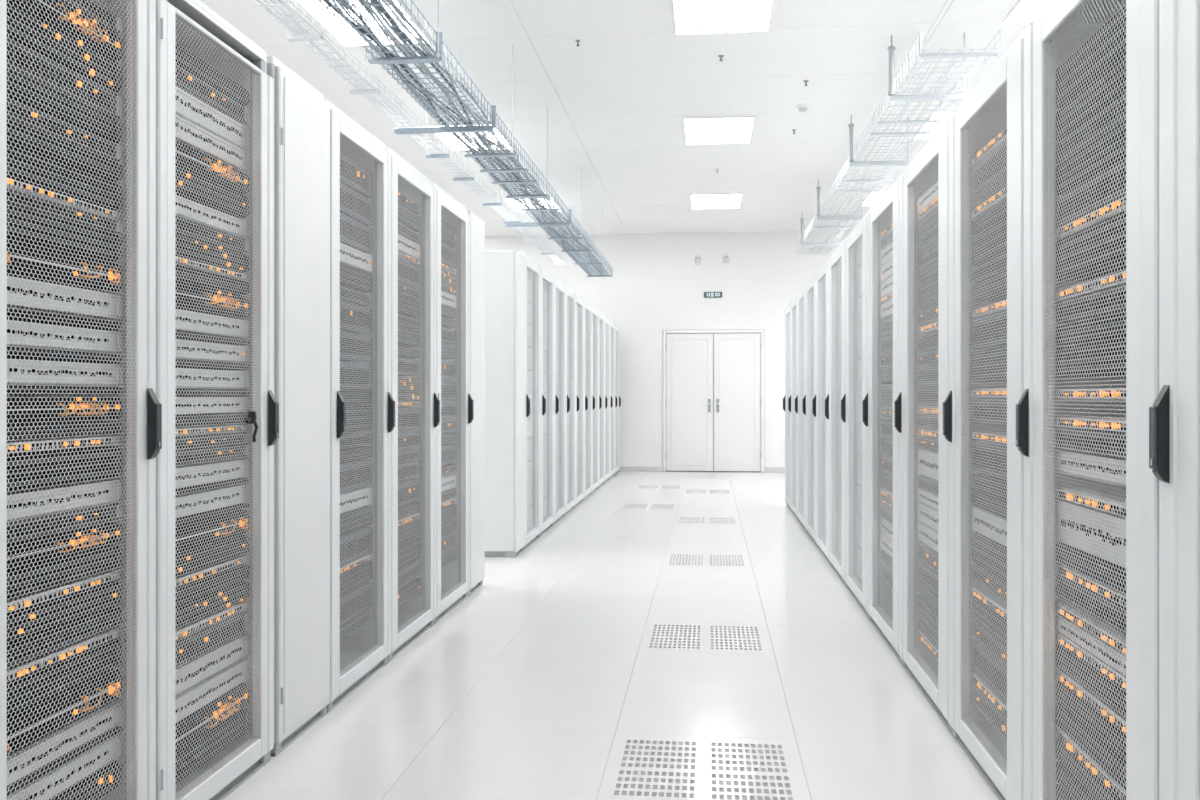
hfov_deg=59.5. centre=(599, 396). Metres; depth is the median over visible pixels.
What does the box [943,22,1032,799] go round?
rack
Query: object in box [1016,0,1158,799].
rack
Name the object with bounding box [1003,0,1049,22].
recessed light
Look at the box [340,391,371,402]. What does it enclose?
vent unit
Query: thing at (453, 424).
server
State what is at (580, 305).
rack
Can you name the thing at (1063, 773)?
vent unit
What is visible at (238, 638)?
server
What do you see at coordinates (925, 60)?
cable
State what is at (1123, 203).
switch
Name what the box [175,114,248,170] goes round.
server
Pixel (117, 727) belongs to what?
vent unit
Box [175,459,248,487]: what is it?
server
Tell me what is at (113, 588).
server
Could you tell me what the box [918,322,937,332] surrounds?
switch
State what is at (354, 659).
rack
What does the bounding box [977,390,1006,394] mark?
indicator light
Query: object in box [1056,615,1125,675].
server
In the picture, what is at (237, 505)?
vent unit
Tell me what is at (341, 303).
server
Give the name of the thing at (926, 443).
server
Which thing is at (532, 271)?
rack
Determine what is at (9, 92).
vent unit
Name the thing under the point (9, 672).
switch
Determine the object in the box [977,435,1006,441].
indicator light
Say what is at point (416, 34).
cable
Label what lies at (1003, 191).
switch
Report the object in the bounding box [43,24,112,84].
indicator light
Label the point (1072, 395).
indicator light
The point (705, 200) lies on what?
recessed light
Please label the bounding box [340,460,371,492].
server
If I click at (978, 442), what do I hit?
server
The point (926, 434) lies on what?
switch
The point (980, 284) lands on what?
vent unit
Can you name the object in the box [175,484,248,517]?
server
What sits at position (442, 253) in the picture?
server
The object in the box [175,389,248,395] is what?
vent unit
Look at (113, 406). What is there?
indicator light
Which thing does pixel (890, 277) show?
server
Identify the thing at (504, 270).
tall cabinet
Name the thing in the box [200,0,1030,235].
ceiling
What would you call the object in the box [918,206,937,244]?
vent unit
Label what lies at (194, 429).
indicator light
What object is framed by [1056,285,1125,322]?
server
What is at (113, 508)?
server
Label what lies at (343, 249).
server
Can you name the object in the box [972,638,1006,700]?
server
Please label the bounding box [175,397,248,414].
server
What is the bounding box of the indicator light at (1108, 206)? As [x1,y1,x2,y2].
[1065,201,1120,229]
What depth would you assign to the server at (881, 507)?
4.99 m
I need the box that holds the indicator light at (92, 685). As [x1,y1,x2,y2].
[73,682,119,714]
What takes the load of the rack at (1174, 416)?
on the floor
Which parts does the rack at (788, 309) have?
door, perforated panel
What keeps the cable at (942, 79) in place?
in the cable tray at (893, 98)
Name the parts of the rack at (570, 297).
blanking panel, door handle, perforated panel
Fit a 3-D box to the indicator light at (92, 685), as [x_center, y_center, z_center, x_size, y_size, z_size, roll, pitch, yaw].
[-1.169,0.689,2.271,0.007,0.048,0.460,0,0,6]
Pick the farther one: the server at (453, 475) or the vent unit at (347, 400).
the server at (453, 475)
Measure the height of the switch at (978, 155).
0.023 m
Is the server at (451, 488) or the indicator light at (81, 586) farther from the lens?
the server at (451, 488)
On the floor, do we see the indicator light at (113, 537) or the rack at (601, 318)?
the rack at (601, 318)
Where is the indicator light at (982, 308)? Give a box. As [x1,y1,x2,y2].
[976,301,1006,312]
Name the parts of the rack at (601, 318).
blanking panel, door handle, perforated panel, door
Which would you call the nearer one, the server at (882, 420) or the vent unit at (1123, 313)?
the vent unit at (1123, 313)
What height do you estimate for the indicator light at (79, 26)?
0.037 m
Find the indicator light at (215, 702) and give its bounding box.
[213,693,247,718]
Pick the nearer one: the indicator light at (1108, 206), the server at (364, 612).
the indicator light at (1108, 206)
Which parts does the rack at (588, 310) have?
door handle, perforated panel, door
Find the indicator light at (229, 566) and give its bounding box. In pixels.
[175,561,238,585]
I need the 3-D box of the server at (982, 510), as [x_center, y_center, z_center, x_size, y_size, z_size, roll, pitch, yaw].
[1.362,0.389,3.069,0.404,0.073,0.577,0,0,6]
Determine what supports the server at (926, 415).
in the rack at (930, 672)
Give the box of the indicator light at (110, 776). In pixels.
[98,775,112,783]
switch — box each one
[7,1,121,91]
[7,178,119,219]
[7,436,119,452]
[7,571,119,612]
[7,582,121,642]
[7,629,119,681]
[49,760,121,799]
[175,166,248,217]
[175,233,248,272]
[175,256,246,279]
[175,425,246,435]
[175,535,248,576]
[175,556,246,587]
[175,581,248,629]
[175,602,246,640]
[340,554,371,573]
[398,253,419,264]
[398,377,419,399]
[398,402,419,405]
[398,513,419,524]
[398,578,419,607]
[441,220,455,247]
[441,263,455,273]
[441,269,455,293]
[441,316,455,328]
[441,498,455,506]
[441,550,455,565]
[918,198,937,219]
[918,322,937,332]
[918,407,937,413]
[918,429,937,437]
[918,631,937,656]
[972,129,1006,164]
[972,187,1006,217]
[972,300,1006,317]
[972,389,1006,396]
[972,432,1006,443]
[972,587,1006,618]
[972,673,1006,715]
[1056,197,1125,238]
[1056,270,1125,300]
[1056,388,1125,398]
[1056,417,1125,431]
[1056,488,1125,516]
[1056,563,1125,606]
[1056,603,1125,652]
[1056,632,1125,688]
[1056,668,1125,732]
[1056,727,1125,799]
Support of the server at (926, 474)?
in the rack at (930, 672)
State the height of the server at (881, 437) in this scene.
0.077 m
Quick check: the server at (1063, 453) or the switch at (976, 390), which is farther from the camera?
the switch at (976, 390)
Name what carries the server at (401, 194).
in the rack at (411, 620)
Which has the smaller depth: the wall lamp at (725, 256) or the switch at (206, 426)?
the switch at (206, 426)
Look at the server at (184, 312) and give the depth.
2.97 m
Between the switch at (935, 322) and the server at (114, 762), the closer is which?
the server at (114, 762)
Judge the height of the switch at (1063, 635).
0.023 m
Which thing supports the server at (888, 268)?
in the rack at (882, 599)
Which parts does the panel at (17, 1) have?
patch cord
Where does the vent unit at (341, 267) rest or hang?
in the rack at (354, 659)
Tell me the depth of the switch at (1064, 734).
2.30 m
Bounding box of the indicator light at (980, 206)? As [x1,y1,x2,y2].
[977,192,1000,210]
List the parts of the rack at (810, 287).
door handle, door, perforated panel, blanking panel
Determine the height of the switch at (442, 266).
0.020 m
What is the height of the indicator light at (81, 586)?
0.011 m
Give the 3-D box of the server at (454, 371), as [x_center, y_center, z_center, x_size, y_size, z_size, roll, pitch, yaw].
[-1.026,-0.147,5.593,0.408,0.106,0.577,0,0,6]
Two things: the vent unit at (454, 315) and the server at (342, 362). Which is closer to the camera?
the server at (342, 362)
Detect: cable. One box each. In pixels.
[258,0,551,257]
[272,0,558,259]
[272,2,556,260]
[279,0,564,262]
[322,0,589,273]
[331,0,591,272]
[335,0,598,269]
[340,0,590,269]
[341,0,585,265]
[342,17,597,272]
[345,0,578,252]
[350,0,582,257]
[359,0,593,272]
[362,0,597,272]
[366,0,585,254]
[369,0,601,272]
[373,0,604,272]
[374,0,600,272]
[379,0,603,269]
[380,24,584,255]
[381,0,597,264]
[384,0,606,272]
[388,0,608,268]
[389,0,604,269]
[416,34,596,269]
[802,51,933,250]
[805,49,940,250]
[808,48,945,251]
[811,48,959,251]
[815,48,964,252]
[819,50,972,252]
[822,47,985,251]
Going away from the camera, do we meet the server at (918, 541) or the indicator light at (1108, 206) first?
the indicator light at (1108, 206)
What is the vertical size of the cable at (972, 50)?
0.022 m
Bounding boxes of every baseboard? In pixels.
[619,466,662,471]
[764,467,784,471]
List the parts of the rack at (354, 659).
door handle, perforated panel, door handle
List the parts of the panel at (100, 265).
patch cord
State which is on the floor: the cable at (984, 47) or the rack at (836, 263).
the rack at (836, 263)
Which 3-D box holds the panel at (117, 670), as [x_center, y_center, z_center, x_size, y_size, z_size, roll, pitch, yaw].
[-1.362,0.686,2.278,0.424,0.071,0.515,0,0,6]
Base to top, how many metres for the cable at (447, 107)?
0.022 m
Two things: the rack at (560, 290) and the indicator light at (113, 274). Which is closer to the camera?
the indicator light at (113, 274)
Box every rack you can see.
[0,0,161,799]
[156,0,278,799]
[324,98,394,712]
[386,146,439,662]
[432,182,473,624]
[517,249,540,550]
[536,262,554,536]
[549,272,565,525]
[563,283,575,515]
[572,290,584,507]
[581,297,591,500]
[590,304,598,493]
[595,308,604,488]
[603,315,609,483]
[608,319,614,479]
[613,322,620,474]
[783,300,792,510]
[788,292,799,520]
[795,282,807,531]
[802,270,818,545]
[812,255,831,563]
[825,235,848,587]
[841,209,870,618]
[862,170,904,663]
[894,111,955,733]
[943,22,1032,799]
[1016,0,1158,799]
[1149,0,1199,799]
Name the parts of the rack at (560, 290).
blanking panel, door handle, perforated panel, door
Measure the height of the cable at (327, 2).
0.026 m
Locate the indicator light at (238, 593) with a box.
[196,592,242,606]
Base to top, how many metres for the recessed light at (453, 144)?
0.018 m
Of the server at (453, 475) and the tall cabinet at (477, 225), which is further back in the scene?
the tall cabinet at (477, 225)
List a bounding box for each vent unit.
[7,70,121,142]
[7,119,121,181]
[7,143,121,209]
[7,205,121,260]
[7,307,121,330]
[7,347,121,362]
[7,385,121,394]
[7,421,121,440]
[7,447,121,491]
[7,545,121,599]
[7,606,121,668]
[7,639,121,716]
[7,726,121,795]
[175,42,248,105]
[175,264,248,294]
[175,331,248,345]
[175,359,248,369]
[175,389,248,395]
[175,414,246,425]
[175,478,248,495]
[175,503,248,523]
[175,564,248,606]
[175,708,248,783]
[340,263,371,292]
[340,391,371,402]
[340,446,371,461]
[340,506,371,535]
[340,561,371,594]
[346,405,371,432]
[398,204,419,231]
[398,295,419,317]
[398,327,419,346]
[398,345,419,358]
[398,502,419,519]
[398,519,419,542]
[398,537,419,569]
[441,305,455,318]
[441,343,455,358]
[441,503,455,522]
[881,365,892,382]
[881,550,892,569]
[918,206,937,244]
[918,234,937,263]
[918,255,937,283]
[918,276,937,309]
[918,580,937,606]
[918,594,937,635]
[918,619,937,649]
[972,197,1006,234]
[972,216,1006,266]
[972,272,1006,300]
[972,347,1006,381]
[972,473,1006,498]
[972,490,1006,517]
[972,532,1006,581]
[972,597,1006,645]
[1056,5,1125,108]
[1056,57,1125,140]
[1056,211,1125,280]
[1056,312,1125,344]
[1056,338,1125,376]
[1056,543,1125,593]
[1056,644,1125,718]
[1056,680,1125,758]
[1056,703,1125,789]
[1056,740,1119,799]
[1056,762,1094,799]
[1056,784,1072,799]
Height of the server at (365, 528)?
0.106 m
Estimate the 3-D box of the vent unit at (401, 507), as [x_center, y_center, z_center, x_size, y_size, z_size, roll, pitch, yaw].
[-1.105,0.535,4.856,0.403,0.048,0.577,0,0,6]
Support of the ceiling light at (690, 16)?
attached to the ceiling
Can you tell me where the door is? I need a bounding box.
[663,330,763,471]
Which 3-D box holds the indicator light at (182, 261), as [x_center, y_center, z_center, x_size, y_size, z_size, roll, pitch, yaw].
[-1.104,-0.365,2.896,0.007,0.010,0.415,0,0,6]
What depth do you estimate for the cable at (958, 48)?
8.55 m
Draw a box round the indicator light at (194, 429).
[175,428,233,433]
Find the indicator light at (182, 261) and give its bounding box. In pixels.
[175,257,233,274]
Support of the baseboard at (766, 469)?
attached to the wall
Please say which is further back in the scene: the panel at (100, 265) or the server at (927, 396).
the server at (927, 396)
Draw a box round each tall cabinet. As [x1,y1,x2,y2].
[267,55,329,756]
[466,210,484,595]
[485,251,524,557]
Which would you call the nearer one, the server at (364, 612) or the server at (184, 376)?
the server at (184, 376)
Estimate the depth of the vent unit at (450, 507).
5.69 m
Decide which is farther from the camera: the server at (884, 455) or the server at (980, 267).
the server at (884, 455)
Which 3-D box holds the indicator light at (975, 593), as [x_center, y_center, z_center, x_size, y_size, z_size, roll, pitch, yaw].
[1.163,0.621,3.115,0.007,0.013,0.415,0,0,6]
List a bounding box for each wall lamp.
[695,254,700,264]
[723,254,728,263]
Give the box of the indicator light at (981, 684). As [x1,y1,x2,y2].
[977,682,1000,708]
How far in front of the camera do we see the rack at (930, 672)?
3.96 m
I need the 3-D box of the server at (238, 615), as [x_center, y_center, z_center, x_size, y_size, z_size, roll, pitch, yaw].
[-1.301,0.685,2.941,0.408,0.064,0.577,0,0,6]
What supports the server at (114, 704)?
in the rack at (140, 440)
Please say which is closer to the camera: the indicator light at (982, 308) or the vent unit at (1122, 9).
the vent unit at (1122, 9)
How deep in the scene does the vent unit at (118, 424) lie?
2.29 m
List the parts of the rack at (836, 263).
door handle, door, perforated panel, blanking panel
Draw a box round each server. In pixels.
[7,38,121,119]
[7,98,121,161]
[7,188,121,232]
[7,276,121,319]
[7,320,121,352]
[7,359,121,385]
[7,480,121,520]
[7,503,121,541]
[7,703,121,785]
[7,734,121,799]
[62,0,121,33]
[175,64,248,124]
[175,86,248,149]
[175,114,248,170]
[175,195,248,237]
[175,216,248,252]
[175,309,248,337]
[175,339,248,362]
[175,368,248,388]
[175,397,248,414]
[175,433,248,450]
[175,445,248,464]
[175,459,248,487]
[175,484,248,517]
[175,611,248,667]
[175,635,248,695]
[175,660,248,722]
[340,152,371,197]
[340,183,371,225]
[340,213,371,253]
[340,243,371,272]
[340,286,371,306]
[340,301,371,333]
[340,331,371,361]
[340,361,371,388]
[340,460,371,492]
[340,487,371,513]
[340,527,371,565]
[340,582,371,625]
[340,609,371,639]
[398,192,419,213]
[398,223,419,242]
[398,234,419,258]
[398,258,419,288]
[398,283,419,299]
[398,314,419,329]
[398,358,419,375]
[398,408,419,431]
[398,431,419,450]
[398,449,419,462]
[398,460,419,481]
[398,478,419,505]
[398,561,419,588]
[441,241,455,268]
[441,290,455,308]
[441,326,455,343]
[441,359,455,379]
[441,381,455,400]
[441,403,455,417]
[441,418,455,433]
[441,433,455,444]
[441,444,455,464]
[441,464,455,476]
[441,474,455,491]
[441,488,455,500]
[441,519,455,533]
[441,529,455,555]
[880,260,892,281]
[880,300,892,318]
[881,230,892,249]
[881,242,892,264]
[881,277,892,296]
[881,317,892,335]
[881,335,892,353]
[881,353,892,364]
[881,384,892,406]
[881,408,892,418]
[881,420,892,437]
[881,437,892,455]
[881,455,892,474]
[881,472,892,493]
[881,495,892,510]
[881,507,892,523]
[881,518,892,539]
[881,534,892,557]
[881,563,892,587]
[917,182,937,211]
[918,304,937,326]
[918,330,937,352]
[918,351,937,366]
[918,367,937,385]
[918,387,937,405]
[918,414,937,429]
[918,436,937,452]
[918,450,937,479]
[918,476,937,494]
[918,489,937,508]
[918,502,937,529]
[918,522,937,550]
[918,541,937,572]
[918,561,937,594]
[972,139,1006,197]
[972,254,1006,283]
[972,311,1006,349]
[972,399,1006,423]
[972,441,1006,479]
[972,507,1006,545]
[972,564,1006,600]
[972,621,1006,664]
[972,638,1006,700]
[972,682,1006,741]
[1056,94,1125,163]
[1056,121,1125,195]
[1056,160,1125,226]
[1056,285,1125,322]
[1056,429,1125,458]
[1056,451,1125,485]
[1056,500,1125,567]
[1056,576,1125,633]
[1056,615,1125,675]
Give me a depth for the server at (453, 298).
5.68 m
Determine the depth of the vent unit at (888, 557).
5.00 m
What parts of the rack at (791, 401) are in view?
door handle, door, perforated panel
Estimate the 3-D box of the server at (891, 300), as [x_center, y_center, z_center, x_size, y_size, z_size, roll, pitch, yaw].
[1.546,-0.418,4.854,0.408,0.070,0.577,0,0,6]
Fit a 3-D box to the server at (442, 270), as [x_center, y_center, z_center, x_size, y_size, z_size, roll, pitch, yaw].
[-1.026,-0.625,5.593,0.408,0.106,0.577,0,0,6]
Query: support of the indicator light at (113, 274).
attached to the panel at (100, 265)
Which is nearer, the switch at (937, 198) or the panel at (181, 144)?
the panel at (181, 144)
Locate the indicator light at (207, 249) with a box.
[195,241,242,269]
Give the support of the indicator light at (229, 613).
attached to the switch at (245, 605)
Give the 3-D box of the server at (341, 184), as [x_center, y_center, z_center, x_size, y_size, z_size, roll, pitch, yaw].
[-1.181,-0.769,4.130,0.402,0.106,0.577,0,0,6]
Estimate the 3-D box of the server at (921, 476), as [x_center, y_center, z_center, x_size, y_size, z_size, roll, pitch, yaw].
[1.454,0.340,3.940,0.402,0.048,0.577,0,0,6]
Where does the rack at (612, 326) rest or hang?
on the floor
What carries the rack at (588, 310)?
on the floor
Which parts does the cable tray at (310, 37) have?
hanger rod, hanger rod, hanger rod, hanger rod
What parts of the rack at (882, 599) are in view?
door handle, perforated panel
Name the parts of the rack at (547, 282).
blanking panel, door handle, perforated panel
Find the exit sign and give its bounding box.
[704,292,721,297]
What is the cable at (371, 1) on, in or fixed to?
in the cable tray at (592, 259)
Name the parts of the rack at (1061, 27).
door handle, perforated panel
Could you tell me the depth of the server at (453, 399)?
5.68 m
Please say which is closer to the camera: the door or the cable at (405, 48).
the cable at (405, 48)
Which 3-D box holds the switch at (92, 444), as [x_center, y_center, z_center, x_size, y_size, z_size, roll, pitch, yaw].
[-1.370,0.103,2.279,0.408,0.021,0.515,0,0,6]
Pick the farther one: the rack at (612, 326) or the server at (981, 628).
the rack at (612, 326)
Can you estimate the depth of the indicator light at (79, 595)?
2.29 m
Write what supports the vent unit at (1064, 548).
in the rack at (1061, 27)
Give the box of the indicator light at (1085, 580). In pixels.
[1066,572,1109,596]
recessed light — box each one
[297,0,430,46]
[427,123,512,150]
[503,197,560,211]
[683,115,754,144]
[690,193,741,208]
[863,190,885,205]
[912,110,955,138]
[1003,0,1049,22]
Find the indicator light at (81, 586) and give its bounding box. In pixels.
[9,580,100,609]
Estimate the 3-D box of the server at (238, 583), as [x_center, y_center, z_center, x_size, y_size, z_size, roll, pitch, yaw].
[-1.301,0.589,2.941,0.408,0.056,0.577,0,0,6]
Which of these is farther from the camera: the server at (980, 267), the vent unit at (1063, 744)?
the server at (980, 267)
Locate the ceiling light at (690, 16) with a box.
[672,0,773,34]
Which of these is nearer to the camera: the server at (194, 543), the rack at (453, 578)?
the server at (194, 543)
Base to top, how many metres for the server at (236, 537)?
0.056 m
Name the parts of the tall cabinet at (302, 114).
filler strip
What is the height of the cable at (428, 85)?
0.022 m
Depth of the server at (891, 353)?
4.99 m
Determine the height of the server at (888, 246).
0.070 m
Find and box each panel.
[7,0,121,61]
[7,238,121,291]
[7,396,121,422]
[7,523,121,569]
[7,669,121,754]
[175,140,248,193]
[175,281,248,316]
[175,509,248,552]
[175,683,248,752]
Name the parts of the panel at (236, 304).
patch cord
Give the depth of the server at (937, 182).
4.06 m
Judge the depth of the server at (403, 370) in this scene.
4.93 m
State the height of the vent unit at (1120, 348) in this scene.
0.072 m
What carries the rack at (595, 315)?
on the floor
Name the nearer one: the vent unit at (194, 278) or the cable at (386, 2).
the vent unit at (194, 278)
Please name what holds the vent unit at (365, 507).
in the rack at (354, 659)
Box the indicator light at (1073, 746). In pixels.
[1066,743,1109,786]
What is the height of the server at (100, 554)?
0.054 m
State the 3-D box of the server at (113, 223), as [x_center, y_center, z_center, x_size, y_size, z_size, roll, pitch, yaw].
[-1.370,-0.406,2.279,0.408,0.029,0.515,0,0,6]
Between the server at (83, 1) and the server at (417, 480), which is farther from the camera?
the server at (417, 480)
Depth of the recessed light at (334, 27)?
6.91 m
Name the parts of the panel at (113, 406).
patch cord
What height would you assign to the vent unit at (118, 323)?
0.023 m
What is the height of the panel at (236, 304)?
0.062 m
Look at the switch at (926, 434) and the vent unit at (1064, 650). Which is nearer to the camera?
the vent unit at (1064, 650)
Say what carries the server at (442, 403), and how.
in the rack at (453, 578)
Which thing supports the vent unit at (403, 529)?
in the rack at (411, 620)
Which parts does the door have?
handle, handle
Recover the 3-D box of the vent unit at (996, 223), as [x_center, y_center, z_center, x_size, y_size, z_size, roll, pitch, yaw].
[1.363,-0.467,3.069,0.403,0.096,0.577,0,0,6]
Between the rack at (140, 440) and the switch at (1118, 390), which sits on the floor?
the rack at (140, 440)
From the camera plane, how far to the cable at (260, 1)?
5.64 m
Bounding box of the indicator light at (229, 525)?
[215,519,247,535]
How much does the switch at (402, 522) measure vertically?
0.020 m
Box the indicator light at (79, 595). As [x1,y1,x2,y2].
[18,593,116,633]
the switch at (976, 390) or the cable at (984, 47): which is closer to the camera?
the switch at (976, 390)
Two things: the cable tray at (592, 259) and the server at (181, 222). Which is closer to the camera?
the server at (181, 222)
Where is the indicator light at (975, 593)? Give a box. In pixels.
[974,592,1003,615]
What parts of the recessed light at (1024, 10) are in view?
frame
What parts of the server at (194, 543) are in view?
patch cord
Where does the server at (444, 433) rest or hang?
in the rack at (453, 578)
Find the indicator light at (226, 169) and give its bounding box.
[213,160,247,183]
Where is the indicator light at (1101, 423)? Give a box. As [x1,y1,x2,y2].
[1065,420,1120,428]
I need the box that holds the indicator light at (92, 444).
[9,440,100,449]
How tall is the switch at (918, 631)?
0.023 m
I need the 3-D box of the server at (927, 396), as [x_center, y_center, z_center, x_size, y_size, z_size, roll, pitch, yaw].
[1.454,-0.002,3.940,0.402,0.072,0.577,0,0,6]
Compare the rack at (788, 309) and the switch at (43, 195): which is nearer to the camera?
the switch at (43, 195)
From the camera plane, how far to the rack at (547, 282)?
8.94 m
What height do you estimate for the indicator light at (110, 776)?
0.048 m
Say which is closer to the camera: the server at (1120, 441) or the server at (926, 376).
the server at (1120, 441)
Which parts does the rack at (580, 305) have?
blanking panel, door handle, perforated panel, door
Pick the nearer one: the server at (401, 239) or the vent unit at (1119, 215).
the vent unit at (1119, 215)
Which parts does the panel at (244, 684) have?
patch cord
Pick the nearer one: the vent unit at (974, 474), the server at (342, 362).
the vent unit at (974, 474)
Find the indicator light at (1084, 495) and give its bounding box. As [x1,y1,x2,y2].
[1066,494,1109,509]
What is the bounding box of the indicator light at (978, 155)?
[977,133,1000,156]
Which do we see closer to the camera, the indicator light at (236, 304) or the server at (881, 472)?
the indicator light at (236, 304)
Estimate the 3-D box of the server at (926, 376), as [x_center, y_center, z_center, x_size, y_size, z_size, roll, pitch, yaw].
[1.454,-0.081,3.940,0.402,0.072,0.577,0,0,6]
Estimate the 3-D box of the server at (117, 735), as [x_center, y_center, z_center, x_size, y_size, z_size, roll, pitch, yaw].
[-1.370,0.834,2.279,0.408,0.055,0.515,0,0,6]
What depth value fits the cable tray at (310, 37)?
6.36 m
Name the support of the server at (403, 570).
in the rack at (411, 620)
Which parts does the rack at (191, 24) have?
perforated panel, door handle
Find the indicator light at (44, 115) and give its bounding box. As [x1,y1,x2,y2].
[32,112,86,137]
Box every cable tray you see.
[256,0,567,265]
[318,0,612,276]
[796,29,1000,254]
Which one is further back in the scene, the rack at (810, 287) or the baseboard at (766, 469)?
the baseboard at (766, 469)
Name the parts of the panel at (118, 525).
patch cord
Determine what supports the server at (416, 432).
in the rack at (411, 620)
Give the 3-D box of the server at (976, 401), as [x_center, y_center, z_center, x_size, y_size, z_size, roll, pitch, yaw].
[1.363,0.042,3.069,0.402,0.072,0.577,0,0,6]
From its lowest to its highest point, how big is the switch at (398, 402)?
0.020 m
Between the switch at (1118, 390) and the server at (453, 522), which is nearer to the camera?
the switch at (1118, 390)
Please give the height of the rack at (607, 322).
2.228 m
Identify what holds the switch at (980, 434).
in the rack at (995, 105)
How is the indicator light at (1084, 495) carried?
attached to the switch at (1120, 500)
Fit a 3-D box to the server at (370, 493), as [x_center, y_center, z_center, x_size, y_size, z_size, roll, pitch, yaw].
[-1.180,0.412,4.130,0.404,0.070,0.577,0,0,6]
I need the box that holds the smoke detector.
[796,104,809,111]
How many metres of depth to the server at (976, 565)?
3.16 m
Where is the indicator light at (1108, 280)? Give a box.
[1060,273,1125,295]
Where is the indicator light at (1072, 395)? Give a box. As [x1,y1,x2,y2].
[1065,391,1120,396]
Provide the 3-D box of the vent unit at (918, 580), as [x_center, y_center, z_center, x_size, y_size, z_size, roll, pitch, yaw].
[1.453,0.764,3.941,0.403,0.048,0.577,0,0,6]
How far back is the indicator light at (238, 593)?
3.02 m
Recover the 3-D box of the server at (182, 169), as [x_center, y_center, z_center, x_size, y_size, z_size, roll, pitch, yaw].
[-1.301,-0.580,2.941,0.408,0.067,0.577,0,0,6]
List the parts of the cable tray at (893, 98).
hanger post, hanger post, hanger post, hanger post, hanger rod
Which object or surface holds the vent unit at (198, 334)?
in the rack at (191, 24)
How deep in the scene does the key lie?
3.07 m
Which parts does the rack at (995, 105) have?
door handle, perforated panel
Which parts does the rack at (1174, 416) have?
door handle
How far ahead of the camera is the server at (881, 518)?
4.99 m
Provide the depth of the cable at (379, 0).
6.45 m
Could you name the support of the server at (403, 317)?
in the rack at (411, 620)
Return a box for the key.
[245,411,257,441]
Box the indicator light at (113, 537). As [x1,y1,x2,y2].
[69,529,119,545]
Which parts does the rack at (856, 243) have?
door handle, perforated panel, blanking panel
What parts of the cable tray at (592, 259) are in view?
hanger rod, hanger rod, hanger rod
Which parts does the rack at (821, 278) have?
door handle, door, perforated panel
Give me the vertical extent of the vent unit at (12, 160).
0.065 m
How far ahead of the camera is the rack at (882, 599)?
4.96 m
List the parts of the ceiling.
panel, panel, panel, panel, panel, panel, panel, panel, panel, panel, panel, panel, panel, panel, panel, panel, panel, panel, panel, panel, panel, panel, panel, panel, panel, panel, panel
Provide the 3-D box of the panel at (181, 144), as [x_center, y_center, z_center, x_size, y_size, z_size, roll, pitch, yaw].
[-1.293,-0.650,2.940,0.424,0.062,0.577,0,0,6]
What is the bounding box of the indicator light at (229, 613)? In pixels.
[175,611,233,639]
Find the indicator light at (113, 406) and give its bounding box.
[69,398,119,411]
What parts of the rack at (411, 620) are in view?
perforated panel, door handle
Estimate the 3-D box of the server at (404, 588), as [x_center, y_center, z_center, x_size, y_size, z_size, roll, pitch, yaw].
[-1.103,0.922,4.856,0.408,0.077,0.577,0,0,6]
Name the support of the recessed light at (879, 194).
in the ceiling
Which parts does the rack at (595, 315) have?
perforated panel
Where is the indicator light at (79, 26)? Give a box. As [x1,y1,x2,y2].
[69,9,119,47]
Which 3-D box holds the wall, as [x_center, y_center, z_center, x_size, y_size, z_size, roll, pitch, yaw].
[1.106,-0.625,15.981,9.700,4.110,0.140,0,0,6]
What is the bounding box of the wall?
[485,230,851,471]
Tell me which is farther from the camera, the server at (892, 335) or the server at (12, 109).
the server at (892, 335)
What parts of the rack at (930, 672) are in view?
door handle, perforated panel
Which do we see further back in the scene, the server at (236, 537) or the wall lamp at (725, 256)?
the wall lamp at (725, 256)
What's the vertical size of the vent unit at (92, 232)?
0.062 m
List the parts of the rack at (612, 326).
door, perforated panel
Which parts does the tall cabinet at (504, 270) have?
door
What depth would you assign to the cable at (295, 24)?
5.98 m
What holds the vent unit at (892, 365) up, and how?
in the rack at (882, 599)
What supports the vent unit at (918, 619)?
in the rack at (930, 672)
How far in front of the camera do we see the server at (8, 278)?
2.28 m
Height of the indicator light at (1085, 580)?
0.013 m
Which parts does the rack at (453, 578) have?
perforated panel, door handle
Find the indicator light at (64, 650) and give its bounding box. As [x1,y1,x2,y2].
[17,646,86,676]
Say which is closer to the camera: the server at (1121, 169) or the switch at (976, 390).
the server at (1121, 169)
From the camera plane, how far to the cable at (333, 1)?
6.18 m
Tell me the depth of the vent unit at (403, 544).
4.92 m
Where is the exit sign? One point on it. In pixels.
(706, 294)
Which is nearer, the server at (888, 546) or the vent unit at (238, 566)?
the vent unit at (238, 566)
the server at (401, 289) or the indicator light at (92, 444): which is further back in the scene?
the server at (401, 289)
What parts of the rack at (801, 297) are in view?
door handle, door, perforated panel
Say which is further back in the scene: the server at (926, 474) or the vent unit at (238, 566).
the server at (926, 474)
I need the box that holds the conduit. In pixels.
[922,0,953,42]
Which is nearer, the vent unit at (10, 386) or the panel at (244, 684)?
the vent unit at (10, 386)
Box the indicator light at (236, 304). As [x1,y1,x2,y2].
[213,291,247,307]
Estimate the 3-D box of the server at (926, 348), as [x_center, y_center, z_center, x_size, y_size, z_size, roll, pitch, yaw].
[1.454,-0.214,3.940,0.402,0.072,0.577,0,0,6]
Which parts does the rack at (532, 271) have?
blanking panel, door handle, perforated panel, door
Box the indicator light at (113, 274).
[73,266,119,279]
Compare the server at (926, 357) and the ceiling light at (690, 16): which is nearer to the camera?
the server at (926, 357)
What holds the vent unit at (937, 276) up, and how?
in the rack at (930, 672)
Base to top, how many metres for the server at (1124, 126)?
0.072 m
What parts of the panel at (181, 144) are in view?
patch cord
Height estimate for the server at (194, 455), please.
0.035 m
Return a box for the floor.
[223,471,998,799]
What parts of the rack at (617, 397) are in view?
perforated panel, door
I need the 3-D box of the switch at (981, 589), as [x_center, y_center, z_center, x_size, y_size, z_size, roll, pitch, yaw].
[1.360,0.621,3.070,0.408,0.023,0.577,0,0,6]

